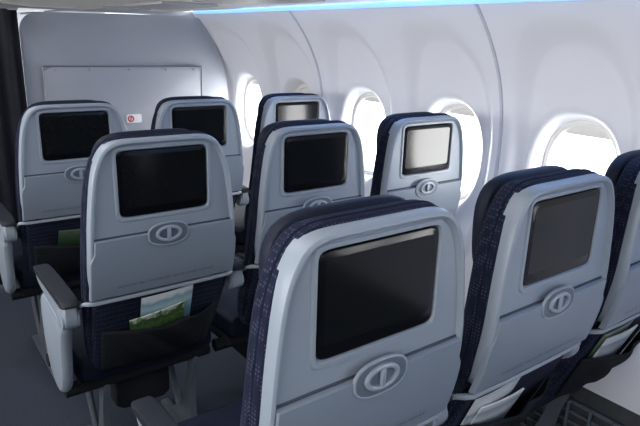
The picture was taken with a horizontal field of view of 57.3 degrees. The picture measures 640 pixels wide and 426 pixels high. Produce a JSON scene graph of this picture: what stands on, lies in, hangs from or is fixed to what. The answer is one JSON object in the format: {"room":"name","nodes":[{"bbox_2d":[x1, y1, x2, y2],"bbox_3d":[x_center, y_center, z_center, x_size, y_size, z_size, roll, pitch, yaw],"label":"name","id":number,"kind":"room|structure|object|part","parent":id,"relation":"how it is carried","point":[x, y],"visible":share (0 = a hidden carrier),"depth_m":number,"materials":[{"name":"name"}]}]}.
{"room":"aircraft cabin","nodes":[
{"label":"aircraft cabin","id":0,"kind":"room"},
{"bbox_2d":[17,13,147,98],"bbox_3d":[-2.978,-0.953,3.911,3.850,2.150,0.001,-10,20,-35],"label":"wall","id":1,"kind":"structure","parent":0,"point":[19,16],"depth_m":4.35,"materials":[{"name":"plastic"}]},
{"bbox_2d":[0,2,194,16],"bbox_3d":[-2.174,-1.268,2.464,3.550,0.680,0.001,-10,20,-35],"label":"wall header","id":2,"kind":"structure","parent":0,"point":[181,13],"depth_m":3.37,"materials":[{"name":"plastic"}]},
{"bbox_2d":[0,283,245,425],"bbox_3d":[-0.917,0.930,1.543,3.850,0.001,7.000,-10,20,-35],"label":"floor","id":3,"kind":"structure","parent":0,"point":[30,395],"depth_m":2.37,"materials":[{"name":"carpet"}]},
{"bbox_2d":[0,100,126,391],"bbox_3d":[-1.078,0.078,2.438,0.484,1.118,0.600,-10,20,-35],"label":"seat","id":4,"kind":"object","parent":3,"relation":"on","point":[55,140],"visible":0.55,"depth_m":2.13,"materials":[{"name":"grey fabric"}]},
{"bbox_3d":[-1.219,0.177,2.268,0.029,0.278,0.246,-10,20,-35],"label":"panel","id":5,"kind":"part","parent":4,"relation":"part of","materials":[{"name":"grey plastic"}]},
{"bbox_3d":[-1.209,0.039,2.231,0.045,0.075,0.310,-10,20,-35],"label":"armrest","id":6,"kind":"part","parent":4,"relation":"part of","materials":[{"name":"grey plastic"}]},
{"bbox_2d":[12,238,80,286],"bbox_3d":[-1.118,0.181,2.558,0.426,0.100,0.420,-10,20,-35],"label":"seat cushion","id":7,"kind":"object","parent":4,"relation":"on","point":[23,277],"depth_m":2.35,"materials":[{"name":"fabric"}]},
{"bbox_2d":[15,101,109,269],"bbox_3d":[-0.951,-0.088,2.260,0.422,0.690,0.192,-10,20,-35],"label":"cushion","id":8,"kind":"object","parent":4,"relation":"on","point":[56,140],"depth_m":2.12,"materials":[{"name":"grey plastic"}]},
{"bbox_2d":[58,229,79,245],"bbox_3d":[-0.939,0.124,2.301,0.175,0.159,0.068,-10,20,-35],"label":"magazine","id":9,"kind":"object","parent":4,"relation":"on","point":[66,237],"visible":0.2,"depth_m":2.25,"materials":[{"name":"green paper"}]},
{"bbox_2d":[66,166,85,181],"bbox_3d":[-0.875,-0.143,2.142,0.105,0.057,0.003,-10,20,-35],"label":"latch","id":10,"kind":"object","parent":4,"relation":"on","point":[73,173],"depth_m":2.13,"materials":[{"name":"plastic"}]},
{"bbox_3d":[-0.873,-0.143,2.138,0.072,0.044,0.006,-10,20,-35],"label":"latch lever","id":11,"kind":"part","parent":4,"relation":"part of","materials":[{"name":"plastic"}]},
{"bbox_2d":[33,128,235,425],"bbox_3d":[-0.597,0.274,1.824,0.484,1.118,0.600,-10,20,-35],"label":"seat","id":12,"kind":"object","parent":3,"relation":"on","point":[157,209],"visible":0.99,"depth_m":1.57,"materials":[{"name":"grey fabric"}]},
{"bbox_3d":[-0.738,0.373,1.654,0.029,0.278,0.246,-10,20,-35],"label":"panel","id":13,"kind":"part","parent":12,"relation":"part of","materials":[{"name":"grey plastic"}]},
{"bbox_3d":[-0.729,0.235,1.617,0.045,0.075,0.310,-10,20,-35],"label":"armrest","id":14,"kind":"part","parent":12,"relation":"part of","materials":[{"name":"grey plastic"}]},
{"bbox_2d":[72,301,210,380],"bbox_3d":[-0.637,0.377,1.944,0.426,0.100,0.420,-10,20,-35],"label":"seat cushion","id":15,"kind":"object","parent":12,"relation":"on","point":[84,369],"depth_m":1.75,"materials":[{"name":"fabric"}]},
{"bbox_2d":[80,130,225,359],"bbox_3d":[-0.470,0.107,1.646,0.422,0.690,0.192,-10,20,-35],"label":"cushion","id":16,"kind":"object","parent":12,"relation":"on","point":[159,180],"depth_m":1.54,"materials":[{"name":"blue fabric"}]},
{"bbox_2d":[129,300,183,329],"bbox_3d":[-0.462,0.320,1.669,0.173,0.134,0.053,-10,20,-35],"label":"magazine","id":17,"kind":"object","parent":12,"relation":"in","point":[166,316],"visible":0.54,"depth_m":1.65,"materials":[{"name":"green paper"}]},
{"bbox_2d":[140,284,192,316],"bbox_3d":[-0.438,0.283,1.670,0.158,0.164,0.069,-10,20,-35],"label":"magazine","id":18,"kind":"object","parent":12,"relation":"in","point":[151,304],"visible":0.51,"depth_m":1.64,"materials":[{"name":"paper"}]},
{"bbox_3d":[-0.392,0.053,1.525,0.072,0.044,0.006,-10,20,-35],"label":"latch lever","id":19,"kind":"part","parent":12,"relation":"part of","materials":[{"name":"plastic"}]},
{"bbox_2d":[150,222,187,243],"bbox_3d":[-0.395,0.053,1.528,0.105,0.057,0.003,-10,20,-35],"label":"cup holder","id":20,"kind":"object","parent":12,"relation":"on","point":[160,232],"depth_m":1.52,"materials":[{"name":"plastic"}]},
{"bbox_2d":[151,96,243,206],"bbox_3d":[-0.690,0.007,2.719,0.484,1.118,0.600,-10,20,-35],"label":"seat","id":21,"kind":"object","parent":3,"relation":"on","point":[217,117],"visible":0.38,"depth_m":2.42,"materials":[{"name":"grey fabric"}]},
{"bbox_2d":[234,93,329,253],"bbox_3d":[-0.290,-0.066,3.009,0.513,1.118,0.600,-10,20,-35],"label":"seat","id":22,"kind":"object","parent":3,"relation":"on","point":[275,107],"visible":0.28,"depth_m":2.67,"materials":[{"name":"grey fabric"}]},
{"bbox_2d":[234,204,246,243],"bbox_3d":[-0.341,0.039,3.121,0.426,0.100,0.420,-10,20,-35],"label":"seat cushion","id":23,"kind":"object","parent":22,"relation":"on","point":[240,233],"depth_m":2.89,"materials":[{"name":"blue leather"}]},
{"bbox_3d":[-0.433,-0.103,2.794,0.045,0.075,0.310,-10,20,-35],"label":"armrest","id":24,"kind":"part","parent":22,"relation":"part of","materials":[{"name":"grey plastic"}]},
{"bbox_2d":[244,93,318,229],"bbox_3d":[-0.174,-0.231,2.822,0.422,0.690,0.192,-10,20,-35],"label":"cushion","id":25,"kind":"object","parent":22,"relation":"on","point":[295,108],"depth_m":2.64,"materials":[{"name":"grey plastic"}]},
{"bbox_2d":[211,119,364,358],"bbox_3d":[-0.209,0.203,2.105,0.484,1.118,0.600,-10,20,-35],"label":"seat","id":26,"kind":"object","parent":3,"relation":"on","point":[299,164],"visible":0.38,"depth_m":1.78,"materials":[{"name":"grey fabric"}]},
{"bbox_2d":[212,285,249,335],"bbox_3d":[-0.249,0.306,2.225,0.426,0.100,0.420,-10,20,-35],"label":"seat cushion","id":27,"kind":"object","parent":26,"relation":"on","point":[227,320],"depth_m":1.99,"materials":[{"name":"blue fabric"}]},
{"bbox_3d":[-0.340,0.164,1.899,0.045,0.075,0.310,-10,20,-35],"label":"armrest","id":28,"kind":"part","parent":26,"relation":"part of","materials":[{"name":"grey plastic"}]},
{"bbox_2d":[237,120,347,317],"bbox_3d":[-0.082,0.036,1.927,0.422,0.690,0.192,-10,20,-35],"label":"cushion","id":29,"kind":"object","parent":26,"relation":"on","point":[305,165],"depth_m":1.76,"materials":[{"name":"blue fabric"}]},
{"bbox_3d":[-0.004,-0.018,1.806,0.072,0.044,0.006,-10,20,-35],"label":"latch lever","id":30,"kind":"part","parent":26,"relation":"part of","materials":[{"name":"plastic"}]},
{"bbox_2d":[305,198,330,207],"bbox_3d":[-0.006,-0.018,1.810,0.105,0.057,0.003,-10,20,-35],"label":"latch","id":31,"kind":"object","parent":26,"relation":"on","point":[309,202],"depth_m":1.80,"materials":[{"name":"plastic"}]},
{"bbox_2d":[131,195,464,425],"bbox_3d":[-0.108,0.473,1.199,0.484,1.118,0.600,-10,20,-35],"label":"seat","id":32,"kind":"object","parent":3,"relation":"on","point":[357,317],"visible":1,"depth_m":0.86,"materials":[{"name":"plastic"}]},
{"bbox_2d":[177,398,242,425],"bbox_3d":[-0.148,0.577,1.320,0.426,0.100,0.420,-10,20,-35],"label":"seat cushion","id":33,"kind":"object","parent":32,"relation":"on","point":[229,414],"depth_m":1.41,"materials":[{"name":"blue fabric"}]},
{"bbox_2d":[240,199,438,425],"bbox_3d":[0.019,0.307,1.021,0.422,0.690,0.192,-10,20,-35],"label":"cushion","id":34,"kind":"object","parent":32,"relation":"on","point":[284,239],"depth_m":0.83,"materials":[{"name":"grey plastic"}]},
{"bbox_2d":[356,357,405,396],"bbox_3d":[0.095,0.252,0.903,0.105,0.057,0.003,-10,20,-35],"label":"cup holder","id":35,"kind":"object","parent":32,"relation":"on","point":[375,376],"depth_m":0.90,"materials":[{"name":"plastic"}]},
{"bbox_3d":[0.097,0.252,0.900,0.072,0.044,0.006,-10,20,-35],"label":"latch lever","id":36,"kind":"part","parent":32,"relation":"part of","materials":[{"name":"plastic"}]},
{"bbox_2d":[370,112,462,215],"bbox_3d":[0.191,0.130,2.395,0.513,1.118,0.600,-10,20,-35],"label":"seat","id":37,"kind":"object","parent":3,"relation":"on","point":[419,155],"visible":0.49,"depth_m":2.05,"materials":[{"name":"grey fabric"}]},
{"bbox_2d":[370,113,450,195],"bbox_3d":[0.307,-0.035,2.209,0.422,0.690,0.192,-10,20,-35],"label":"cushion","id":38,"kind":"object","parent":37,"relation":"on","point":[422,149],"depth_m":2.02,"materials":[{"name":"grey plastic"}]},
{"bbox_2d":[417,180,436,195],"bbox_3d":[0.382,-0.089,2.091,0.105,0.057,0.003,-10,20,-35],"label":"latch","id":39,"kind":"object","parent":37,"relation":"on","point":[424,187],"depth_m":2.09,"materials":[{"name":"plastic"}]},
{"bbox_3d":[0.384,-0.089,2.087,0.072,0.044,0.006,-10,20,-35],"label":"latch lever","id":40,"kind":"part","parent":37,"relation":"part of","materials":[{"name":"plastic"}]},
{"bbox_2d":[424,165,614,425],"bbox_3d":[0.280,0.402,1.481,0.484,1.118,0.600,-10,20,-35],"label":"seat","id":41,"kind":"object","parent":3,"relation":"on","point":[542,236],"visible":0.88,"depth_m":1.14,"materials":[{"name":"plastic"}]},
{"bbox_3d":[0.149,0.363,1.274,0.045,0.075,0.310,-10,20,-35],"label":"armrest","id":42,"kind":"part","parent":41,"relation":"part of","materials":[{"name":"grey plastic"}]},
{"bbox_2d":[460,377,520,424],"bbox_3d":[0.358,0.438,1.279,0.156,0.173,0.074,-10,20,-35],"label":"magazine","id":43,"kind":"object","parent":41,"relation":"in","point":[503,392],"visible":0.57,"depth_m":1.23,"materials":[{"name":"white paper"}]},
{"bbox_2d":[469,388,523,424],"bbox_3d":[0.376,0.456,1.296,0.157,0.142,0.061,-10,20,-35],"label":"magazine","id":44,"kind":"object","parent":41,"relation":"in","point":[497,410],"visible":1,"depth_m":1.27,"materials":[{"name":"grey paper"}]},
{"bbox_2d":[544,288,573,317],"bbox_3d":[0.483,0.181,1.185,0.105,0.057,0.003,-10,20,-35],"label":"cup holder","id":45,"kind":"object","parent":41,"relation":"on","point":[558,302],"depth_m":1.18,"materials":[{"name":"plastic"}]},
{"bbox_3d":[0.485,0.181,1.182,0.072,0.044,0.006,-10,20,-35],"label":"latch lever","id":46,"kind":"part","parent":41,"relation":"part of","materials":[{"name":"plastic"}]},
{"bbox_2d":[520,149,639,425],"bbox_3d":[0.680,0.329,1.771,0.513,1.118,0.600,-10,20,-35],"label":"seat","id":47,"kind":"object","parent":3,"relation":"on","point":[620,305],"visible":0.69,"depth_m":1.41,"materials":[{"name":"plastic"}]},
{"bbox_2d":[525,388,554,407],"bbox_3d":[0.629,0.434,1.883,0.426,0.100,0.420,-10,20,-35],"label":"seat cushion","id":48,"kind":"object","parent":47,"relation":"on","point":[546,397],"depth_m":1.63,"materials":[{"name":"blue fabric"}]},
{"bbox_3d":[0.537,0.292,1.556,0.045,0.075,0.310,-10,20,-35],"label":"armrest","id":49,"kind":"part","parent":47,"relation":"part of","materials":[{"name":"grey plastic"}]},
{"bbox_2d":[545,156,639,386],"bbox_3d":[0.796,0.165,1.584,0.422,0.690,0.192,-10,20,-35],"label":"cushion","id":50,"kind":"object","parent":47,"relation":"on","point":[577,370],"depth_m":1.40,"materials":[{"name":"blue fabric"}]},
{"bbox_2d":[587,319,633,357],"bbox_3d":[0.762,0.364,1.572,0.156,0.173,0.074,-10,20,-35],"label":"magazine","id":51,"kind":"object","parent":47,"relation":"in","point":[621,329],"visible":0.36,"depth_m":1.52,"materials":[{"name":"green paper"}]},
{"bbox_2d":[592,324,637,357],"bbox_3d":[0.778,0.374,1.580,0.165,0.149,0.064,-10,20,-35],"label":"magazine","id":52,"kind":"object","parent":47,"relation":"in","point":[611,345],"visible":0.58,"depth_m":1.55,"materials":[{"name":"white paper"}]},
{"bbox_2d":[19,12,227,106],"bbox_3d":[-1.091,-0.433,3.542,1.192,1.474,0.025,-10,20,-35],"label":"wall","id":53,"kind":"structure","parent":0,"point":[46,38],"depth_m":3.30,"materials":[{"name":"plastic"}]},
{"bbox_2d":[42,66,202,130],"bbox_3d":[-1.113,-0.578,3.448,0.923,0.563,0.019,-10,20,-35],"label":"panel","id":54,"kind":"object","parent":53,"relation":"attached to","point":[131,89],"visible":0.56,"depth_m":3.40,"materials":[{"name":"grey plastic"}]},
{"bbox_2d":[126,114,141,122],"bbox_3d":[-1.097,-0.558,3.457,0.090,0.050,0.007,-10,20,-35],"label":"safety sign","id":55,"kind":"object","parent":54,"relation":"attached to","point":[131,118],"visible":1,"depth_m":3.46,"materials":[{"name":"white plastic"}]},
{"bbox_2d":[192,0,639,414],"bbox_3d":[0.943,-0.004,1.759,0.318,1.220,5.500,-10,20,-35],"label":"wall","id":56,"kind":"structure","parent":0,"point":[560,63],"depth_m":2.19,"materials":[{"name":"plastic"}]},
{"bbox_2d":[244,78,257,139],"bbox_3d":[-0.403,-0.659,3.737,0.023,0.406,0.296,-10,20,-35],"label":"window","id":57,"kind":"structure","parent":56,"relation":"in","point":[252,80],"depth_m":3.83,"materials":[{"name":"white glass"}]},
{"bbox_2d":[295,84,311,92],"bbox_3d":[-0.074,-0.525,3.317,0.023,0.406,0.296,-10,20,-35],"label":"window","id":58,"kind":"structure","parent":56,"relation":"in","point":[303,88],"depth_m":3.30,"materials":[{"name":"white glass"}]},
{"bbox_2d":[300,88,311,92],"bbox_3d":[-0.068,-0.556,3.312,0.003,0.300,0.258,-10,20,-35],"label":"shade","id":59,"kind":"object","parent":58,"relation":"attached to","point":[302,90],"depth_m":3.30,"materials":[{"name":"white plastic"}]},
{"bbox_2d":[289,11,322,96],"bbox_3d":[-0.082,-0.400,2.991,0.235,1.220,0.014,-10,20,-35],"label":"trim","id":60,"kind":"structure","parent":56,"relation":"attached to","point":[290,12],"depth_m":2.90,"materials":[{"name":"grey plastic"}]},
{"bbox_2d":[351,93,380,174],"bbox_3d":[0.255,-0.391,2.897,0.023,0.406,0.296,-10,20,-35],"label":"window","id":61,"kind":"structure","parent":56,"relation":"in","point":[372,97],"depth_m":2.93,"materials":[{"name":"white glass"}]},
{"bbox_2d":[364,97,380,102],"bbox_3d":[0.266,-0.554,2.853,0.003,0.025,0.258,-10,20,-35],"label":"shade","id":62,"kind":"object","parent":61,"relation":"attached to","point":[373,99],"depth_m":2.86,"materials":[{"name":"white plastic"}]},
{"bbox_2d":[234,252,621,425],"bbox_3d":[0.869,0.742,1.900,0.039,0.225,5.300,-10,20,-35],"label":"air vent grille","id":63,"kind":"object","parent":56,"relation":"attached to","point":[566,408],"depth_m":1.93,"materials":[{"name":"grey plastic"}]},
{"bbox_2d":[237,252,639,425],"bbox_3d":[0.898,0.737,1.892,0.056,0.281,5.445,-10,20,-35],"label":"baseboard","id":64,"kind":"structure","parent":56,"relation":"attached to","point":[603,406],"depth_m":1.89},
{"bbox_2d":[441,104,475,199],"bbox_3d":[0.584,-0.257,2.478,0.023,0.406,0.296,-10,20,-35],"label":"window","id":65,"kind":"structure","parent":56,"relation":"in","point":[460,109],"depth_m":2.44,"materials":[{"name":"white plastic"}]},
{"bbox_2d":[449,109,474,116],"bbox_3d":[0.594,-0.420,2.434,0.003,0.025,0.258,-10,20,-35],"label":"shade","id":66,"kind":"object","parent":65,"relation":"attached to","point":[468,112],"depth_m":2.43,"materials":[{"name":"white plastic"}]},
{"bbox_2d":[464,4,502,307],"bbox_3d":[0.576,-0.132,2.151,0.235,1.220,0.014,-10,20,-35],"label":"trim","id":67,"kind":"structure","parent":56,"relation":"attached to","point":[476,5],"depth_m":2.10,"materials":[{"name":"grey plastic"}]},
{"bbox_2d":[542,120,618,165],"bbox_3d":[0.913,-0.123,2.058,0.023,0.406,0.296,-10,20,-35],"label":"window","id":68,"kind":"structure","parent":56,"relation":"in","point":[579,127],"depth_m":2.03,"materials":[{"name":"white plastic"}]},
{"bbox_2d":[565,126,609,139],"bbox_3d":[0.923,-0.281,2.015,0.003,0.035,0.258,-10,20,-35],"label":"shade","id":69,"kind":"object","parent":68,"relation":"attached to","point":[602,132],"depth_m":2.01,"materials":[{"name":"white plastic"}]},
{"label":"ceiling","id":70,"kind":"structure","parent":0,"visible":0},
{"bbox_2d":[0,0,569,14],"bbox_3d":[-0.028,-0.952,1.633,1.190,0.670,6.970,-10,20,-35],"label":"bin","id":71,"kind":"object","parent":70,"relation":"attached to","point":[85,6],"visible":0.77,"depth_m":2.39,"materials":[{"name":"plastic"}]},
{"bbox_2d":[0,6,26,284],"bbox_3d":[-2.154,-0.228,2.690,1.540,1.439,0.048,-10,20,-35],"label":"curtain","id":72,"kind":"object","parent":71,"relation":"hanging from","point":[13,101],"visible":0.52,"depth_m":3.02,"materials":[{"name":"fabric"}]},
{"bbox_3d":[-2.134,-0.912,2.490,1.540,0.014,0.020,-10,20,-35],"label":"rail","id":73,"kind":"part","parent":72,"relation":"part of","materials":[{"name":"grey metal"}]}
]}

